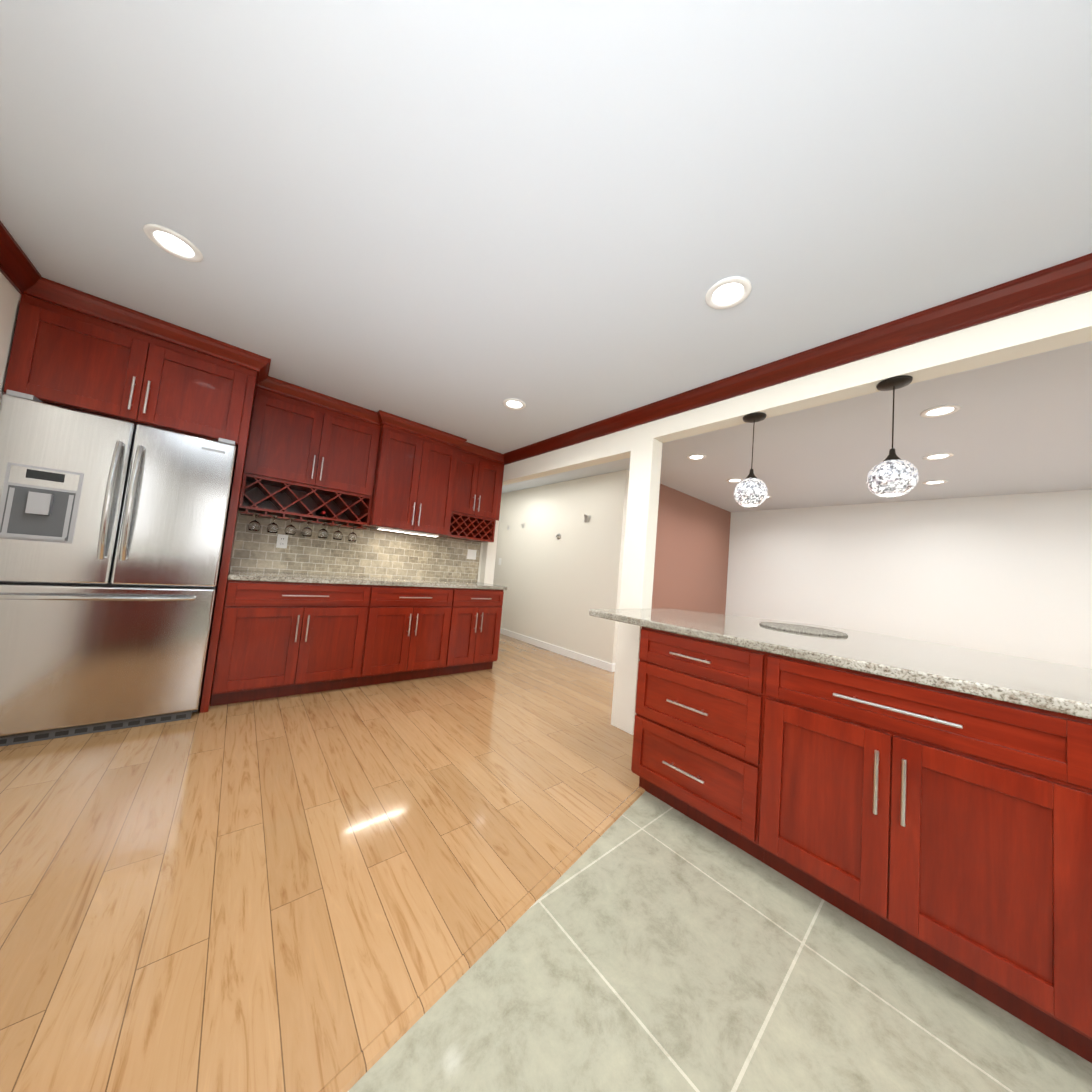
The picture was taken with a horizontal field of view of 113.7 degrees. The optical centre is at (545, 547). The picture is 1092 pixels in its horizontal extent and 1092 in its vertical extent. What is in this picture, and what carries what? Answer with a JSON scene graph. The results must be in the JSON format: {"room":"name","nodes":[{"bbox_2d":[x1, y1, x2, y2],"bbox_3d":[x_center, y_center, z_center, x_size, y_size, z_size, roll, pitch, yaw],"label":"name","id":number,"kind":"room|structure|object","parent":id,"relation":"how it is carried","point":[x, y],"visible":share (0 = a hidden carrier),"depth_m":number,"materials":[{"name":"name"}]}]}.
{"room":"kitchen","nodes":[
{"label":"kitchen","id":0,"kind":"room"},
{"bbox_2d":[0,272,41,404],"bbox_3d":[-0.966,-0.207,-0.488,0.140,2.440,7.250,8,-5,-40],"label":"wall","id":1,"kind":"structure","parent":0,"point":[10,296],"depth_m":1.82,"materials":[{"name":"beige paint"}]},
{"bbox_2d":[0,221,41,293],"bbox_3d":[-0.629,-1.356,-0.556,0.075,0.105,6.488,8,-5,-40],"label":"crown molding","id":2,"kind":"structure","parent":1,"relation":"attached to","point":[16,267],"depth_m":1.74,"materials":[{"name":"brown wood"}]},
{"bbox_2d":[0,634,644,1091],"bbox_3d":[1.261,1.447,2.550,7.790,0.086,8.940,8,-5,-40],"label":"floor","id":3,"kind":"structure","parent":0,"point":[340,890],"depth_m":1.27,"materials":[{"name":"beige wood"}]},
{"bbox_2d":[0,389,235,745],"bbox_3d":[-2.670,0.143,2.258,0.892,1.800,0.808,8,-5,-40],"label":"refrigerator","id":4,"kind":"object","parent":3,"relation":"on","point":[112,534],"visible":1,"depth_m":1.99,"materials":[{"name":"grey metal"}]},
{"bbox_2d":[3,277,270,712],"bbox_3d":[-2.664,-0.172,2.364,1.039,2.440,0.705,8,-5,-40],"label":"tall cabinet","id":5,"kind":"object","parent":3,"relation":"on","point":[63,356],"visible":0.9,"depth_m":2.14,"materials":[{"name":"brown wood"}]},
{"bbox_2d":[210,582,381,705],"bbox_3d":[-2.038,0.708,2.959,0.989,0.874,0.627,8,-5,-40],"label":"base cabinet","id":6,"kind":"object","parent":3,"relation":"on","point":[282,634],"depth_m":2.68,"materials":[{"name":"brown wood"}]},
{"bbox_2d":[228,570,507,589],"bbox_3d":[-1.497,0.325,3.407,2.308,0.037,0.633,8,-5,-40],"label":"countertop","id":7,"kind":"structure","parent":6,"relation":"on","point":[235,575],"depth_m":3.01,"materials":[{"name":"grey stone"}]},
{"bbox_2d":[370,586,461,684],"bbox_3d":[-1.434,0.794,3.478,0.907,0.874,0.627,8,-5,-40],"label":"base cabinet","id":8,"kind":"object","parent":3,"relation":"on","point":[418,625],"depth_m":3.29,"materials":[{"name":"brown wood"}]},
{"bbox_2d":[454,590,503,673],"bbox_3d":[-0.948,0.863,3.895,0.674,0.874,0.627,8,-5,-40],"label":"base cabinet","id":9,"kind":"object","parent":3,"relation":"on","point":[479,625],"depth_m":3.71,"materials":[{"name":"brown wood"}]},
{"bbox_2d":[239,388,482,581],"bbox_3d":[-2.127,-0.061,3.372,3.420,2.440,0.120,8,-5,-40],"label":"wall","id":10,"kind":"structure","parent":0,"point":[480,560],"depth_m":4.41,"materials":[{"name":"beige paint"}]},
{"bbox_2d":[247,476,294,515],"bbox_3d":[-2.280,-0.423,2.946,0.235,0.250,0.290,8,-5,-40],"label":"wine rack","id":11,"kind":"object","parent":10,"relation":"attached to","point":[273,497],"depth_m":2.97,"materials":[{"name":"brown wood"}]},
{"bbox_2d":[248,513,356,541],"bbox_3d":[-2.042,-0.162,3.052,0.779,0.138,0.086,8,-5,-40],"label":"stemware","id":12,"kind":"object","parent":11,"relation":"hanging from","point":[255,525],"visible":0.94,"depth_m":2.99,"materials":[{"name":"clear glass"}]},
{"bbox_2d":[291,484,318,519],"bbox_3d":[-2.140,-0.403,3.066,0.235,0.250,0.290,8,-5,-40],"label":"wine rack","id":13,"kind":"object","parent":10,"relation":"attached to","point":[304,501],"depth_m":3.13,"materials":[{"name":"brown wood"}]},
{"bbox_2d":[243,384,370,495],"bbox_3d":[-2.027,-0.858,3.150,0.917,0.685,0.329,8,-5,-40],"label":"upper cabinet","id":14,"kind":"object","parent":10,"relation":"attached to","point":[314,457],"depth_m":2.97,"materials":[{"name":"brown wood"}]},
{"bbox_2d":[315,488,338,523],"bbox_3d":[-2.001,-0.383,3.186,0.235,0.250,0.290,8,-5,-40],"label":"wine rack","id":15,"kind":"object","parent":10,"relation":"attached to","point":[325,497],"depth_m":3.17,"materials":[{"name":"brown wood"}]},
{"bbox_2d":[230,510,480,581],"bbox_3d":[-1.691,0.065,3.662,2.290,0.493,0.008,8,-5,-40],"label":"backsplash","id":16,"kind":"structure","parent":10,"relation":"attached to","point":[371,552],"depth_m":3.49,"materials":[{"name":"grey tile"}]},
{"bbox_2d":[276,534,287,547],"bbox_3d":[-2.309,-0.052,3.120,0.075,0.118,0.008,8,-5,-40],"label":"outlet","id":17,"kind":"object","parent":16,"relation":"attached to","point":[282,540],"visible":1,"depth_m":3.12,"materials":[{"name":"white plastic"}]},
{"bbox_2d":[467,549,476,559],"bbox_3d":[-0.900,0.087,4.328,0.120,0.118,0.008,8,-5,-40],"label":"outlet","id":18,"kind":"object","parent":16,"relation":"attached to","point":[471,554],"visible":1,"depth_m":4.32,"materials":[{"name":"white plastic"}]},
{"bbox_2d":[351,420,466,539],"bbox_3d":[-1.381,-0.636,3.656,0.903,0.950,0.404,8,-5,-40],"label":"upper cabinet","id":19,"kind":"object","parent":10,"relation":"attached to","point":[413,484],"depth_m":3.47,"materials":[{"name":"brown wood"}]},
{"bbox_2d":[471,516,474,531],"bbox_3d":[-0.964,-0.236,4.075,0.234,0.250,0.290,8,-5,-40],"label":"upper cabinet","id":20,"kind":"object","parent":10,"relation":"attached to","point":[472,517],"depth_m":4.03,"materials":[{"name":"brown wood"}]},
{"bbox_2d":[459,452,503,519],"bbox_3d":[-0.865,-0.693,4.147,0.642,0.685,0.329,8,-5,-40],"label":"upper cabinet","id":21,"kind":"object","parent":10,"relation":"attached to","point":[483,476],"depth_m":4.06,"materials":[{"name":"brown wood"}]},
{"bbox_2d":[471,516,498,541],"bbox_3d":[-0.804,-0.213,4.217,0.273,0.250,0.310,8,-5,-40],"label":"wine rack","id":22,"kind":"object","parent":10,"relation":"attached to","point":[484,529],"depth_m":4.14,"materials":[{"name":"brown wood"}]},
{"bbox_2d":[0,0,1091,511],"bbox_3d":[1.480,-1.066,2.711,7.790,0.100,8.940,8,-5,-40],"label":"ceiling","id":23,"kind":"structure","parent":0,"point":[462,218],"depth_m":1.26,"materials":[{"name":"white paint"}]},
{"bbox_2d":[143,223,202,261],"bbox_3d":[-1.663,-1.356,1.595,0.188,0.008,0.188,8,-5,-40],"label":"recessed light","id":24,"kind":"object","parent":23,"relation":"in","point":[172,242],"visible":1,"depth_m":1.59,"materials":[{"name":"white"}]},
{"bbox_2d":[503,398,525,409],"bbox_3d":[-0.255,-1.152,2.870,0.188,0.008,0.188,8,-5,-40],"label":"recessed light","id":25,"kind":"object","parent":23,"relation":"in","point":[514,403],"visible":1,"depth_m":2.87,"materials":[{"name":"white"}]},
{"bbox_2d":[687,454,705,459],"bbox_3d":[1.567,-0.939,3.709,0.188,0.008,0.188,8,-5,-40],"label":"recessed light","id":26,"kind":"object","parent":23,"relation":"in","point":[696,456],"visible":0.98,"depth_m":3.70,"materials":[{"name":"white"}]},
{"bbox_2d":[705,276,751,308],"bbox_3d":[0.818,-1.139,1.603,0.188,0.008,0.188,8,-5,-40],"label":"recessed light","id":27,"kind":"object","parent":23,"relation":"in","point":[729,292],"visible":1,"depth_m":1.60,"materials":[{"name":"white"}]},
{"bbox_2d":[727,478,742,482],"bbox_3d":[2.339,-0.827,4.412,0.188,0.008,0.188,8,-5,-40],"label":"recessed light","id":28,"kind":"object","parent":23,"relation":"in","point":[734,480],"visible":0.88,"depth_m":4.41,"materials":[{"name":"white"}]},
{"bbox_2d":[922,480,947,484],"bbox_3d":[4.198,-0.701,3.846,0.188,0.008,0.188,8,-5,-40],"label":"recessed light","id":29,"kind":"object","parent":23,"relation":"in","point":[933,482],"visible":1,"depth_m":3.85,"materials":[{"name":"white"}]},
{"bbox_2d":[923,453,953,459],"bbox_3d":[3.484,-0.807,3.167,0.188,0.008,0.188,8,-5,-40],"label":"recessed light","id":30,"kind":"object","parent":23,"relation":"in","point":[937,456],"visible":1,"depth_m":3.16,"materials":[{"name":"white"}]},
{"bbox_2d":[920,404,960,417],"bbox_3d":[2.680,-0.924,2.425,0.188,0.008,0.188,8,-5,-40],"label":"recessed light","id":31,"kind":"object","parent":23,"relation":"in","point":[942,410],"visible":1,"depth_m":2.42,"materials":[{"name":"white"}]},
{"bbox_2d":[493,470,628,663],"bbox_3d":[0.025,0.256,5.384,0.120,2.440,2.770,8,-5,-40],"label":"wall","id":32,"kind":"structure","parent":0,"point":[556,591],"depth_m":5.00,"materials":[{"name":"beige paint"}]},
{"bbox_2d":[500,628,610,671],"bbox_3d":[-0.132,1.414,5.268,0.017,0.095,2.760,8,-5,-40],"label":"baseboard","id":33,"kind":"structure","parent":32,"relation":"attached to","point":[601,664],"depth_m":4.88,"materials":[{"name":"white wood"}]},
{"bbox_2d":[584,514,589,522],"bbox_3d":[0.555,-0.383,4.760,0.021,0.118,0.113,8,-5,-40],"label":"art","id":34,"kind":"object","parent":32,"relation":"attached to","point":[586,518],"visible":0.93,"depth_m":4.78,"materials":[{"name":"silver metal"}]},
{"bbox_2d":[651,484,730,613],"bbox_3d":[2.087,0.437,5.407,3.060,2.440,0.120,8,-5,-40],"label":"wall","id":35,"kind":"structure","parent":0,"point":[691,554],"depth_m":5.41,"materials":[{"name":"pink paint"}]},
{"bbox_2d":[610,663,614,671],"bbox_3d":[1.925,1.589,5.193,3.054,0.095,0.020,8,-5,-40],"label":"baseboard","id":36,"kind":"structure","parent":35,"relation":"attached to","point":[612,669],"depth_m":4.21,"materials":[{"name":"white wood"}]},
{"bbox_2d":[348,791,1091,1091],"bbox_3d":[1.077,1.240,-0.475,3.550,0.080,4.588,8,-5,-40],"label":"floor","id":37,"kind":"structure","parent":0,"point":[646,941],"depth_m":0.97,"materials":[{"name":"grey tile"}]},
{"bbox_2d":[631,628,760,853],"bbox_3d":[0.920,0.894,1.842,0.600,0.874,0.683,8,-5,-40],"label":"base cabinet","id":38,"kind":"object","parent":37,"relation":"on","point":[695,737],"depth_m":1.65,"materials":[{"name":"brown wood"}]},
{"bbox_2d":[749,652,1091,1062],"bbox_3d":[1.368,0.900,1.319,0.600,0.874,0.839,8,-5,-40],"label":"base cabinet","id":39,"kind":"object","parent":37,"relation":"on","point":[930,803],"depth_m":1.08,"materials":[{"name":"brown wood"}]},
{"bbox_2d":[589,608,1091,719],"bbox_3d":[1.952,0.492,1.325,1.458,0.038,3.554,8,-5,-40],"label":"countertop","id":40,"kind":"structure","parent":39,"relation":"on","point":[1066,690],"depth_m":1.40,"materials":[{"name":"grey stone"}]},
{"bbox_2d":[760,622,847,636],"bbox_3d":[1.484,0.473,2.073,0.418,0.011,0.418,8,-5,-40],"label":"trivet","id":41,"kind":"object","parent":40,"relation":"on","point":[804,629],"visible":1,"depth_m":2.01,"materials":[{"name":"grey stone"}]},
{"bbox_2d":[479,291,1091,734],"bbox_3d":[1.060,0.153,2.365,0.130,2.440,8.700,8,-5,-40],"label":"wall","id":42,"kind":"structure","parent":0,"point":[1063,323],"depth_m":2.33,"materials":[{"name":"beige paint"}]},
{"bbox_2d":[734,412,767,506],"bbox_3d":[1.284,-0.538,2.220,0.184,0.564,0.184,8,-5,-40],"label":"pendant light","id":43,"kind":"object","parent":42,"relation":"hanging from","point":[751,489],"visible":1,"depth_m":2.16,"materials":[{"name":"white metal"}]},
{"bbox_2d":[504,253,1091,464],"bbox_3d":[1.698,-1.011,1.658,0.075,0.105,6.816,8,-5,-40],"label":"crown molding","id":44,"kind":"structure","parent":42,"relation":"attached to","point":[1056,283],"depth_m":1.76,"materials":[{"name":"brown wood"}]},
{"bbox_2d":[866,375,918,496],"bbox_3d":[1.694,-0.533,1.741,0.184,0.564,0.184,8,-5,-40],"label":"pendant light","id":45,"kind":"object","parent":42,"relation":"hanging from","point":[892,474],"visible":1,"depth_m":1.70,"materials":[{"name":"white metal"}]},
{"bbox_2d":[725,489,1091,668],"bbox_3d":[5.203,0.620,4.017,0.120,2.440,6.050,8,-5,-40],"label":"wall","id":46,"kind":"structure","parent":0,"point":[1011,574],"depth_m":4.42,"materials":[{"name":"white paint"}]}
]}

